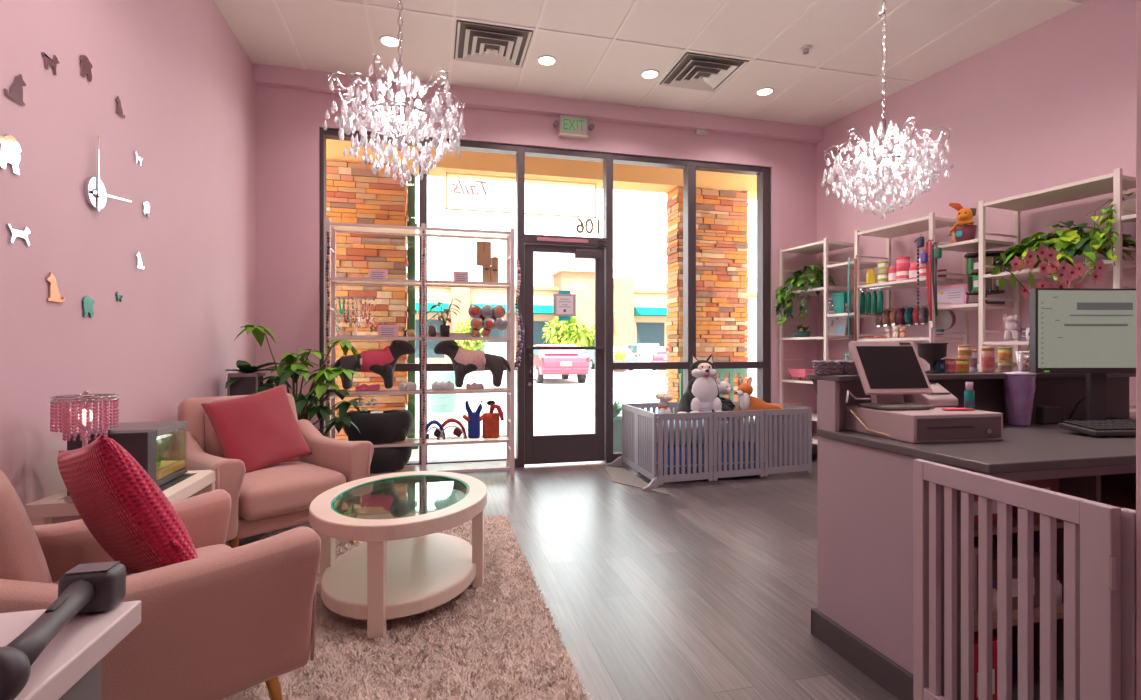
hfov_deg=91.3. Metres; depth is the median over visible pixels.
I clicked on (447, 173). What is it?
decal
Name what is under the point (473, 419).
toy
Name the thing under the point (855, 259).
leash
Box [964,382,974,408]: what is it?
bottle
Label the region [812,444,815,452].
baseboard
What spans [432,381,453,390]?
coat
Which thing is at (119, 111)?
sticker
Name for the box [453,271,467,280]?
holder
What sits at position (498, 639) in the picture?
shag rug
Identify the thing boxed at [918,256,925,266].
canister
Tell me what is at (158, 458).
plant
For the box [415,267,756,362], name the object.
building
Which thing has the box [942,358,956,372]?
jar
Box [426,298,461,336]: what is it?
potted plant
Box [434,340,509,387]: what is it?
mannequin
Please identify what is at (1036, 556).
storage box
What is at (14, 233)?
sticker
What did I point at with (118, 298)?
sticker
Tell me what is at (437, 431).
harness
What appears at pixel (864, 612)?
reception desk
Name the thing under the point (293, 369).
potted plant
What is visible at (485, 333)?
round tin
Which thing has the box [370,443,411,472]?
dog bed
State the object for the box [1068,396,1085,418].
cable
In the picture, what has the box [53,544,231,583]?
seat cushion
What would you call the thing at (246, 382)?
square planter
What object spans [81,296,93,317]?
sticker
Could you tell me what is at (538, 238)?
label
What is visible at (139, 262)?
sticker
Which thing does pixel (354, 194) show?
stone pier
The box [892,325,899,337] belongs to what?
dog figurine
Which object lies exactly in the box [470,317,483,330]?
round tin
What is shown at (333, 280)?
display shelf
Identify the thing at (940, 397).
receipt printer
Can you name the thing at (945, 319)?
bowl
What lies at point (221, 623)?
armchair
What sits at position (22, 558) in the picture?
cushion
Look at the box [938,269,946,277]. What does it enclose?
canister
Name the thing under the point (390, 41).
recessed light
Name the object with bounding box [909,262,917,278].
canister
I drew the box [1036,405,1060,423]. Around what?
box
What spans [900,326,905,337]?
dog figurine
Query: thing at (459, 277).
print
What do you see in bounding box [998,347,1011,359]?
jar
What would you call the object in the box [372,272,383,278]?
print
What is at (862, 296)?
tube
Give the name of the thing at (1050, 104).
wall
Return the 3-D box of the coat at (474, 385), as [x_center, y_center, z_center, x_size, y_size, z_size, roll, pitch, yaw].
[-0.857,0.320,5.006,0.160,0.066,0.050,0,0,-14]
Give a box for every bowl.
[407,329,414,336]
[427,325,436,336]
[935,310,955,334]
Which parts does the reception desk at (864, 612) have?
panel, cash drawer, drawer, board, rail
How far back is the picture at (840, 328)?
5.60 m
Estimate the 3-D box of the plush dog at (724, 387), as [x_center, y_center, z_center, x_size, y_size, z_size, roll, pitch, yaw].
[1.472,0.430,5.336,0.176,0.331,0.194,0,0,-34]
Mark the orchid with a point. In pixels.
(1066, 273)
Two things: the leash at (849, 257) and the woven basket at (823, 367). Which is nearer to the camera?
the woven basket at (823, 367)
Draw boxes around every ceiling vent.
[454,20,533,67]
[660,52,748,91]
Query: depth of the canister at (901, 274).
4.76 m
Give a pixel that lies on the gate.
(1092, 529)
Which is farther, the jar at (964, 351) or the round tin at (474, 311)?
the round tin at (474, 311)
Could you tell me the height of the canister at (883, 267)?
0.099 m
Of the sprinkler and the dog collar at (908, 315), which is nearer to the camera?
the sprinkler
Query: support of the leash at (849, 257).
hanging from the wall rack at (929, 223)
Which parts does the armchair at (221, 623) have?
arm, leg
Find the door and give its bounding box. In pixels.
[525,241,606,464]
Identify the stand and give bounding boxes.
[334,296,374,336]
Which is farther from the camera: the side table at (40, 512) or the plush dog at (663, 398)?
the plush dog at (663, 398)
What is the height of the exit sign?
0.195 m
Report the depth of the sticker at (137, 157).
2.84 m
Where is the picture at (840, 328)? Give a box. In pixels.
[837,325,843,333]
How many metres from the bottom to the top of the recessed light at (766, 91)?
0.010 m
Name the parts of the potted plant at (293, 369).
stem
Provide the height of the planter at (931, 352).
0.190 m
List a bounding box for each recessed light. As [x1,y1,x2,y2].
[379,35,398,47]
[537,55,556,65]
[640,69,659,79]
[755,87,773,95]
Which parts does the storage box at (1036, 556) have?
lid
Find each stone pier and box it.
[326,159,408,443]
[666,186,748,408]
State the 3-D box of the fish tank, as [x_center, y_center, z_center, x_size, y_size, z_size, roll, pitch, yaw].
[-1.845,0.436,2.350,0.270,0.247,0.370,0,0,-14]
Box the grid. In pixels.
[271,0,1083,124]
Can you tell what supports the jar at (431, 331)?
on the display shelf at (333, 280)
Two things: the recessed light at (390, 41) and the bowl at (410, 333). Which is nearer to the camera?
the recessed light at (390, 41)
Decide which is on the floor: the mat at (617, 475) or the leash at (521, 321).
the mat at (617, 475)
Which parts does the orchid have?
flower, pot, flower, flower, flower, flower, flower, flower, stem, flower, flower, flower, flower, flower, flower, flower, flower, flower, flower, flower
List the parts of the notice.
panel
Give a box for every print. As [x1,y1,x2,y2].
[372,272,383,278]
[381,328,394,334]
[456,274,465,280]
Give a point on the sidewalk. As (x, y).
(561, 425)
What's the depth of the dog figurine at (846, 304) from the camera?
5.23 m
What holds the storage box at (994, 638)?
on the reception desk at (864, 612)
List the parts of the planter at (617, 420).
pot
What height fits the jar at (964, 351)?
0.055 m
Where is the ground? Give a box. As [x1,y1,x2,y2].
[406,364,756,421]
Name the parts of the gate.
rail, rail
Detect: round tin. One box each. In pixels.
[468,305,480,317]
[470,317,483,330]
[470,328,479,336]
[481,305,493,317]
[481,328,490,336]
[482,318,495,330]
[493,305,505,317]
[495,317,507,330]
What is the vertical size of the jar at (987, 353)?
0.110 m
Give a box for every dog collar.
[875,308,886,326]
[882,308,893,325]
[890,308,898,324]
[897,306,908,325]
[904,306,916,325]
[913,306,923,324]
[919,305,928,324]
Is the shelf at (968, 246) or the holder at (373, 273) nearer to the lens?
the shelf at (968, 246)
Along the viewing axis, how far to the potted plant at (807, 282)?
5.76 m
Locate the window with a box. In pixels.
[320,127,770,473]
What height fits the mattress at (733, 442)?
0.306 m
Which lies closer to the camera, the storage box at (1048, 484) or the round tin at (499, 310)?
the storage box at (1048, 484)
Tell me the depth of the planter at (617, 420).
6.11 m
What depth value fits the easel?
5.67 m
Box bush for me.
[541,316,590,346]
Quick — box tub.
[788,369,813,380]
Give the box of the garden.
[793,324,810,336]
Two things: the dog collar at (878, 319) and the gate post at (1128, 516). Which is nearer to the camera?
the gate post at (1128, 516)
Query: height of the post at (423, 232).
1.828 m
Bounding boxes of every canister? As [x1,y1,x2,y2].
[866,269,875,284]
[877,261,888,272]
[877,273,887,282]
[888,265,895,281]
[896,256,909,269]
[896,269,908,280]
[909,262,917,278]
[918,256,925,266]
[918,267,925,277]
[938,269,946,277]
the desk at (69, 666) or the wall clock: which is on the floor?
the desk at (69, 666)
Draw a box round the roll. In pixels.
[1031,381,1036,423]
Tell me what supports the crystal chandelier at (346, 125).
hanging from the ceiling
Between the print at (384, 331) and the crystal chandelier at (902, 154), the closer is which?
the crystal chandelier at (902, 154)
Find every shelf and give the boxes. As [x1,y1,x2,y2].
[321,533,475,619]
[326,218,514,477]
[827,261,877,269]
[827,312,881,317]
[933,303,1013,310]
[934,239,1013,252]
[1121,214,1135,221]
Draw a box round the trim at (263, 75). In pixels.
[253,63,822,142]
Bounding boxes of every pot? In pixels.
[343,409,412,444]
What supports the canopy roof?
on the stone pier at (722, 278)
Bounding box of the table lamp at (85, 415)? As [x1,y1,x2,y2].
[49,390,118,502]
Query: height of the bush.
3.536 m
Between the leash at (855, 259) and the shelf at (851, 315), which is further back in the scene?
the shelf at (851, 315)
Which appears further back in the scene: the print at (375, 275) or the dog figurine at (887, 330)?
the dog figurine at (887, 330)
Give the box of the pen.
[605,401,811,490]
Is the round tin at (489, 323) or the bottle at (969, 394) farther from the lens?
the round tin at (489, 323)
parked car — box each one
[481,342,506,359]
[534,344,589,382]
[581,350,593,356]
[589,346,636,369]
[627,343,659,361]
[652,347,666,369]
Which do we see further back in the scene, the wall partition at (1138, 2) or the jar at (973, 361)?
the jar at (973, 361)
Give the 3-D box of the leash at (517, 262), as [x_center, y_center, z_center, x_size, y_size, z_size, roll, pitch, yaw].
[-0.470,-0.318,4.985,0.058,1.001,0.042,0,0,-14]
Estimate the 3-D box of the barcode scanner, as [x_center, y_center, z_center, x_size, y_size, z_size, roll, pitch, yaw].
[-0.654,0.345,0.701,0.071,0.069,0.313,0,0,-22]
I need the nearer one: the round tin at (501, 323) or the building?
the round tin at (501, 323)
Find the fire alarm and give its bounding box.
[695,129,707,135]
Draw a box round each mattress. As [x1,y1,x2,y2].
[656,413,754,444]
[657,442,758,477]
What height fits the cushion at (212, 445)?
0.451 m
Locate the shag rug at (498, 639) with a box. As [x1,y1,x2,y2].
[222,514,592,699]
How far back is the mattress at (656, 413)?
4.84 m
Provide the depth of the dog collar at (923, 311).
4.79 m
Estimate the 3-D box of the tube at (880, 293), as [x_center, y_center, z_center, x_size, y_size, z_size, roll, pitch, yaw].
[2.735,-0.436,4.923,0.044,0.214,0.043,0,0,-21]
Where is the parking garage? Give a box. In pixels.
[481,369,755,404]
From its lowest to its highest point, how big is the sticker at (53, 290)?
0.115 m
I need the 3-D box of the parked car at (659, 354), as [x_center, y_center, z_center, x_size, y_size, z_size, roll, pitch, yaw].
[6.223,0.517,35.982,1.880,1.477,4.530,0,0,9]
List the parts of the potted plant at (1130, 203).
stem, pot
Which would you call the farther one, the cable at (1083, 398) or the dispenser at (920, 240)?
the dispenser at (920, 240)
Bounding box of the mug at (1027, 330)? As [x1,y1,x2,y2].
[1022,328,1029,340]
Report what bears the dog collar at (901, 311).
hanging from the wall rack at (929, 223)
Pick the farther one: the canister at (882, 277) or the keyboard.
the canister at (882, 277)
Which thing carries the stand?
on the display shelf at (333, 280)
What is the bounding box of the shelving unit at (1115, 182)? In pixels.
[979,168,1135,415]
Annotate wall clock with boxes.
[83,135,131,211]
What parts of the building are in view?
cornice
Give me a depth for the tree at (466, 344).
40.93 m
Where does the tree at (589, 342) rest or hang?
on the ground
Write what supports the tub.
on the wall rack at (824, 246)
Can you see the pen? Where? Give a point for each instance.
(785, 440)
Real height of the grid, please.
0.012 m
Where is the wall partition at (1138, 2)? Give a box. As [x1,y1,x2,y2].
[1136,0,1140,699]
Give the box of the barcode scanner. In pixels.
[0,561,125,699]
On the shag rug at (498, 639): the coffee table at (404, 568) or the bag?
the coffee table at (404, 568)
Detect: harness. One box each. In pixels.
[426,420,444,439]
[437,418,466,439]
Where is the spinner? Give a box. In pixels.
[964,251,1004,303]
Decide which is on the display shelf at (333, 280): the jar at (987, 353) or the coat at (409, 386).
the coat at (409, 386)
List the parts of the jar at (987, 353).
lid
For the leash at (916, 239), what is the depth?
4.47 m
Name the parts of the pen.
panel, panel, panel, panel, panel, panel, panel, panel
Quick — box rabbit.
[948,203,976,242]
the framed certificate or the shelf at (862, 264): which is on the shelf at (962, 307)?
the framed certificate
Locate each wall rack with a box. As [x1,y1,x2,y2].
[779,238,853,444]
[854,212,968,369]
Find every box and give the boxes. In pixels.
[477,241,490,265]
[482,265,489,281]
[490,266,497,281]
[491,257,497,265]
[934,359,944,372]
[970,470,1058,517]
[974,494,1012,524]
[974,536,1039,608]
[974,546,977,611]
[974,631,996,699]
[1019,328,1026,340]
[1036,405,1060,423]
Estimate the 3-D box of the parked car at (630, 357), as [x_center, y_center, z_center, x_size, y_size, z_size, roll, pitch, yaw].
[2.586,0.517,35.437,1.880,1.477,4.530,0,0,-14]
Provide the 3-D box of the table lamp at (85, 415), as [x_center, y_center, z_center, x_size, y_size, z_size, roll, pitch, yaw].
[-1.831,0.358,2.106,0.200,0.406,0.200,0,0,-14]
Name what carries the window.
in the wall at (289, 122)
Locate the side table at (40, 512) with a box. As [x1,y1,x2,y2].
[25,470,215,525]
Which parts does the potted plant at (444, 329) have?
stem, pot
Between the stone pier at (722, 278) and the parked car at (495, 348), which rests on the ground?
the parked car at (495, 348)
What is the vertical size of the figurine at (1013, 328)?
0.187 m
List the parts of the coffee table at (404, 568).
leg, leg, leg, leg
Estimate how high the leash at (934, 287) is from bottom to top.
0.575 m
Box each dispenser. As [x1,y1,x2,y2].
[917,234,923,247]
[920,249,927,262]
[934,244,941,258]
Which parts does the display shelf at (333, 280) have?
post, post, post, post, post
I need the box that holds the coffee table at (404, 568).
[309,471,486,638]
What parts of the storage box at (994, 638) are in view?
lid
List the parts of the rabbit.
arm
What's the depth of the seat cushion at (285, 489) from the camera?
2.91 m
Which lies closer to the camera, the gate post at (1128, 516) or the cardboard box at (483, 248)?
the gate post at (1128, 516)
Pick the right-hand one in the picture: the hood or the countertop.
the countertop
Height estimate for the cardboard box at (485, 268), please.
0.162 m
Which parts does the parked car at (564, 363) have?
number plate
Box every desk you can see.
[0,600,140,699]
[807,371,1135,699]
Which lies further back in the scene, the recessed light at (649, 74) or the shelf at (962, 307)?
the recessed light at (649, 74)
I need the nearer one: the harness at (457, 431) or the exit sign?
the harness at (457, 431)
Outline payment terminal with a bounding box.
[846,341,934,409]
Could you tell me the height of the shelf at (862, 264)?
0.024 m
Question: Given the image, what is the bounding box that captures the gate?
[913,459,1120,699]
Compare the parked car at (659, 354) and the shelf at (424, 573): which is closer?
the shelf at (424, 573)
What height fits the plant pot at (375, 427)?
0.281 m
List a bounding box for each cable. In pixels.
[845,407,890,436]
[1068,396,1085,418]
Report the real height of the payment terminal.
0.247 m
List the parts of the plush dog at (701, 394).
leg, leg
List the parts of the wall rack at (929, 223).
post, post, post, post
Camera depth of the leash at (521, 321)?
5.01 m
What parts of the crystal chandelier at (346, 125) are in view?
frame, bulb, chain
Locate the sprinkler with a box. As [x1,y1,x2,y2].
[800,45,811,53]
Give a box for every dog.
[655,393,672,413]
[677,354,738,419]
[716,377,732,404]
[733,376,783,416]
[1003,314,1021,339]
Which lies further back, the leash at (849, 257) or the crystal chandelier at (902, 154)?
the leash at (849, 257)
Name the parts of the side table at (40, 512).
leg, leg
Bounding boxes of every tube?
[860,290,864,313]
[866,290,870,313]
[872,289,876,312]
[878,288,882,312]
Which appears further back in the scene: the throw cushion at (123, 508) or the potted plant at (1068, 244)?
the potted plant at (1068, 244)
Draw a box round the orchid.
[991,245,1106,370]
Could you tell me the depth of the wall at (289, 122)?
5.18 m
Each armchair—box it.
[0,469,320,699]
[169,393,373,547]
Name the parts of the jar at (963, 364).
lid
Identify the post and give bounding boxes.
[325,228,330,435]
[407,174,418,448]
[421,229,425,443]
[1121,508,1135,699]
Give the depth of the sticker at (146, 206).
2.94 m
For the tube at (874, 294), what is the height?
0.214 m
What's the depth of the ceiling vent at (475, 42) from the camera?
4.38 m
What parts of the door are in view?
handle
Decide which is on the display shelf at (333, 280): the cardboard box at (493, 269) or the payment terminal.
the cardboard box at (493, 269)
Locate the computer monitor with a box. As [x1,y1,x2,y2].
[1030,288,1135,422]
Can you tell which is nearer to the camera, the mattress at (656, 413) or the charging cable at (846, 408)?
the charging cable at (846, 408)
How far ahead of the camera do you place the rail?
4.96 m
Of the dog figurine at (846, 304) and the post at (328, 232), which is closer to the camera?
the post at (328, 232)
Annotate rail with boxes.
[859,285,892,290]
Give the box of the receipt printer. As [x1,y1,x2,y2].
[903,382,957,406]
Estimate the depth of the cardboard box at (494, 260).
5.00 m
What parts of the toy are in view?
arm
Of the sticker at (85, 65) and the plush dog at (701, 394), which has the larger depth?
the plush dog at (701, 394)
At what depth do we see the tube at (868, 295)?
5.02 m
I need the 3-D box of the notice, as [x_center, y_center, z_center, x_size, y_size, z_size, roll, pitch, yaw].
[-0.057,-0.438,5.511,0.238,0.300,0.010,0,0,-14]
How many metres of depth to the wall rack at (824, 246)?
5.69 m
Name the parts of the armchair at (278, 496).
arm, leg, backrest, arm, leg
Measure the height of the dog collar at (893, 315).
0.159 m
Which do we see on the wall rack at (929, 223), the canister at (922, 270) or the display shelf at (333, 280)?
the canister at (922, 270)
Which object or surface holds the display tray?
on the display shelf at (333, 280)
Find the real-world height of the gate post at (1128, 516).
0.790 m
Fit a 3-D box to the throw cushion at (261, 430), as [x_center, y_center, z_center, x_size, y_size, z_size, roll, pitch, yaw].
[-1.766,0.456,3.168,0.208,0.503,0.528,0,0,34]
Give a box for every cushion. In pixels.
[0,469,52,582]
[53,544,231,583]
[57,434,197,573]
[201,384,311,472]
[205,395,297,462]
[238,461,345,520]
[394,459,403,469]
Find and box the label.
[537,237,587,242]
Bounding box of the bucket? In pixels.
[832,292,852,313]
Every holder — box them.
[368,269,387,278]
[378,325,397,336]
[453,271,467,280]
[942,408,973,410]
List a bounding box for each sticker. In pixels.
[0,134,20,174]
[4,74,25,105]
[6,224,30,245]
[41,52,58,75]
[45,272,64,301]
[79,55,92,81]
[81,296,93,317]
[115,96,124,117]
[115,292,122,301]
[133,150,142,165]
[135,251,143,268]
[142,201,149,217]
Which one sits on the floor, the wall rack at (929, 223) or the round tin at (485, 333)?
the wall rack at (929, 223)
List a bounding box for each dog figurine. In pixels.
[845,303,850,312]
[885,328,890,337]
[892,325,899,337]
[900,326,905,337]
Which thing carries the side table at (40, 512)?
on the floor
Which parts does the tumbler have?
pink sheen panel, lid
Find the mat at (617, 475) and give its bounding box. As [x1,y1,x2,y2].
[603,465,670,494]
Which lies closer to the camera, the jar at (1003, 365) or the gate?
the gate
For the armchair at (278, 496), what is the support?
on the shag rug at (498, 639)
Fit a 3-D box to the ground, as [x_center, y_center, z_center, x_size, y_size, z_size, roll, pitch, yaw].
[-5.838,1.371,65.108,140.000,0.220,110.800,0,0,-14]
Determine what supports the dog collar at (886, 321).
hanging from the wall rack at (929, 223)
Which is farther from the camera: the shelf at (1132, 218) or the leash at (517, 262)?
the leash at (517, 262)
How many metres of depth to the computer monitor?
2.30 m
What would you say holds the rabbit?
on the shelf at (968, 246)
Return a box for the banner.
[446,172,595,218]
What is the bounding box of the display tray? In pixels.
[435,333,480,336]
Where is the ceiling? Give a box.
[213,0,1088,126]
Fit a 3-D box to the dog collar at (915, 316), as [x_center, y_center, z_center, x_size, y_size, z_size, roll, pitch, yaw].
[3.034,-0.303,4.859,0.152,0.169,0.053,0,0,-40]
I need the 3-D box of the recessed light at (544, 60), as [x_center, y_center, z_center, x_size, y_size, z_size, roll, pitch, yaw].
[-0.197,-2.414,4.660,0.168,0.010,0.168,0,0,-14]
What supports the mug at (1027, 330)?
on the shelving unit at (1115, 182)
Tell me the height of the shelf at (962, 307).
0.024 m
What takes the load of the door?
attached to the window
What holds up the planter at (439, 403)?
on the ground
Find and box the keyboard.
[1058,420,1135,435]
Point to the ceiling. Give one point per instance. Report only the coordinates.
(327, 36)
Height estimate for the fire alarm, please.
0.100 m
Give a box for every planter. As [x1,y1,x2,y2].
[225,360,283,395]
[427,359,457,412]
[613,398,621,451]
[916,327,948,372]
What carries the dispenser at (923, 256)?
attached to the leash at (928, 245)
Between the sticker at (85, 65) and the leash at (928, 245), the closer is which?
the sticker at (85, 65)
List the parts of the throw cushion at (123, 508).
zip pull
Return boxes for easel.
[823,306,847,336]
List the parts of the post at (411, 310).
plate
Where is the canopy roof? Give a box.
[326,139,756,199]
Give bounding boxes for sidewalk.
[409,416,754,460]
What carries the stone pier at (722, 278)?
on the sidewalk
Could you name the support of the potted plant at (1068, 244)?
on the shelving unit at (1115, 182)
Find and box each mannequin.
[333,340,415,389]
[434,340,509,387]
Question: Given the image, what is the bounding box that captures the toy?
[462,400,484,438]
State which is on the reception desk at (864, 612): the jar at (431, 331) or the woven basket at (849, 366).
the woven basket at (849, 366)
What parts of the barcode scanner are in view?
handle, handle, panel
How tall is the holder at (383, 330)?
0.105 m
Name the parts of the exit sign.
rail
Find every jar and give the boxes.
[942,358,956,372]
[956,358,969,372]
[958,345,971,357]
[970,349,976,371]
[981,347,994,372]
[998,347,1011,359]
[998,360,1011,371]
[1018,351,1029,370]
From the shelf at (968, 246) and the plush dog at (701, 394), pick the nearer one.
the shelf at (968, 246)
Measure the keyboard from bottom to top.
0.038 m
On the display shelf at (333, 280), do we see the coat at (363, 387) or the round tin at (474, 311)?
the coat at (363, 387)
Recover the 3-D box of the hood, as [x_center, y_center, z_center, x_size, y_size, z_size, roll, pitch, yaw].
[-1.847,0.334,2.360,0.270,0.041,0.350,0,0,-14]
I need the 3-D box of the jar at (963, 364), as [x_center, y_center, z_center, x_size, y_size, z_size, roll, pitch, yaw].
[1.649,0.066,2.351,0.052,0.060,0.052,0,0,-14]
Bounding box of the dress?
[349,398,376,410]
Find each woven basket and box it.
[811,360,843,374]
[834,360,857,374]
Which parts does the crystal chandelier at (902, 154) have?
chain, frame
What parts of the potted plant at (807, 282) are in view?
stem, pot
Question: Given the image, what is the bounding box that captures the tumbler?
[1002,352,1035,425]
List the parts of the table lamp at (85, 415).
shade frame, lamp shade, bulb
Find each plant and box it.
[156,453,160,466]
[234,325,364,435]
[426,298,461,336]
[774,263,834,325]
[994,221,1135,280]
[1085,189,1135,268]
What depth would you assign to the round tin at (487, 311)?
4.97 m
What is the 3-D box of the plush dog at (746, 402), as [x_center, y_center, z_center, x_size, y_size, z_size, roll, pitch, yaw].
[1.750,0.434,5.194,0.531,0.385,0.262,0,0,-14]
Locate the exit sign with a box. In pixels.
[553,115,594,138]
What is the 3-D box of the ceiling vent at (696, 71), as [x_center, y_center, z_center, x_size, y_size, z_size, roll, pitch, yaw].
[1.151,-2.392,4.865,0.570,0.074,0.570,0,0,-14]
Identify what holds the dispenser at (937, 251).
attached to the leash at (934, 287)
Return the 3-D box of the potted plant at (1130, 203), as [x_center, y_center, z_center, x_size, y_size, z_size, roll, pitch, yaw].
[3.349,-0.719,3.436,0.396,0.553,0.242,0,0,-21]
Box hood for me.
[91,421,186,436]
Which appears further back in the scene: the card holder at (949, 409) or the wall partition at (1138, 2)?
the card holder at (949, 409)
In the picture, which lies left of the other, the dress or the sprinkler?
the dress
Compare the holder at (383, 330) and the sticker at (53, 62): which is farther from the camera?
the holder at (383, 330)
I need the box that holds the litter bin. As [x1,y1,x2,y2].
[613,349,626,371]
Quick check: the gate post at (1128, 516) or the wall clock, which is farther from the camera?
the wall clock
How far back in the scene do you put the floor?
2.82 m
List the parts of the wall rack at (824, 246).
post, post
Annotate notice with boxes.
[553,290,575,320]
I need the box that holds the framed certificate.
[937,284,967,305]
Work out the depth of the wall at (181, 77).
2.71 m
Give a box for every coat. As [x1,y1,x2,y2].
[355,384,379,390]
[399,382,416,390]
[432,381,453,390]
[466,382,483,388]
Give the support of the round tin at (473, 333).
on the display shelf at (333, 280)
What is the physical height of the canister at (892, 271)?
0.154 m
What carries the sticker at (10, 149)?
attached to the wall at (181, 77)
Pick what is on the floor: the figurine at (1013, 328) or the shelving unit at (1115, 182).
the shelving unit at (1115, 182)
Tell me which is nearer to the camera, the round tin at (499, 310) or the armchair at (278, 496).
the armchair at (278, 496)
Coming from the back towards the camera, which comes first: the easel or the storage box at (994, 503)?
the easel
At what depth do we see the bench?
6.80 m
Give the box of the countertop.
[817,418,1135,473]
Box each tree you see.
[453,320,484,349]
[583,325,593,346]
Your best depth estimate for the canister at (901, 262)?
4.76 m
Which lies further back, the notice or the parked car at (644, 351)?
the parked car at (644, 351)
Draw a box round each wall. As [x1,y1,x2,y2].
[0,0,255,523]
[256,86,816,452]
[817,0,1135,428]
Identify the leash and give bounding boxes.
[515,259,520,369]
[517,315,524,365]
[848,257,851,337]
[854,255,858,340]
[914,239,918,314]
[926,239,932,320]
[932,242,938,315]
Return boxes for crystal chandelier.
[323,0,465,186]
[821,0,953,218]
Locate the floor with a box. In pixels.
[225,453,898,699]
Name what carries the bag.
on the display shelf at (333, 280)
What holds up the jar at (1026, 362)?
on the reception desk at (864, 612)
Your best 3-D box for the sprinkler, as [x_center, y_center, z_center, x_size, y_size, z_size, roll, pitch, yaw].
[1.886,-2.399,4.469,0.090,0.040,0.090,0,0,-14]
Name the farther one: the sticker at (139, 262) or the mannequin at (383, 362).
the mannequin at (383, 362)
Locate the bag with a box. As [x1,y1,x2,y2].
[482,400,503,438]
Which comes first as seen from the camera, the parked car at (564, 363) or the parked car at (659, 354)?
the parked car at (564, 363)
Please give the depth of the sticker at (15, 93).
2.03 m
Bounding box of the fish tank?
[67,421,186,495]
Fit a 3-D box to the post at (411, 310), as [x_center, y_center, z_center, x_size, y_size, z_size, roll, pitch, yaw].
[-1.852,-0.447,6.495,0.160,3.175,0.160,0,0,-14]
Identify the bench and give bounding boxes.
[677,368,746,401]
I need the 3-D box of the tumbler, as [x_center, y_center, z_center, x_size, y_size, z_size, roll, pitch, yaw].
[1.850,0.160,2.303,0.112,0.301,0.112,0,0,-14]

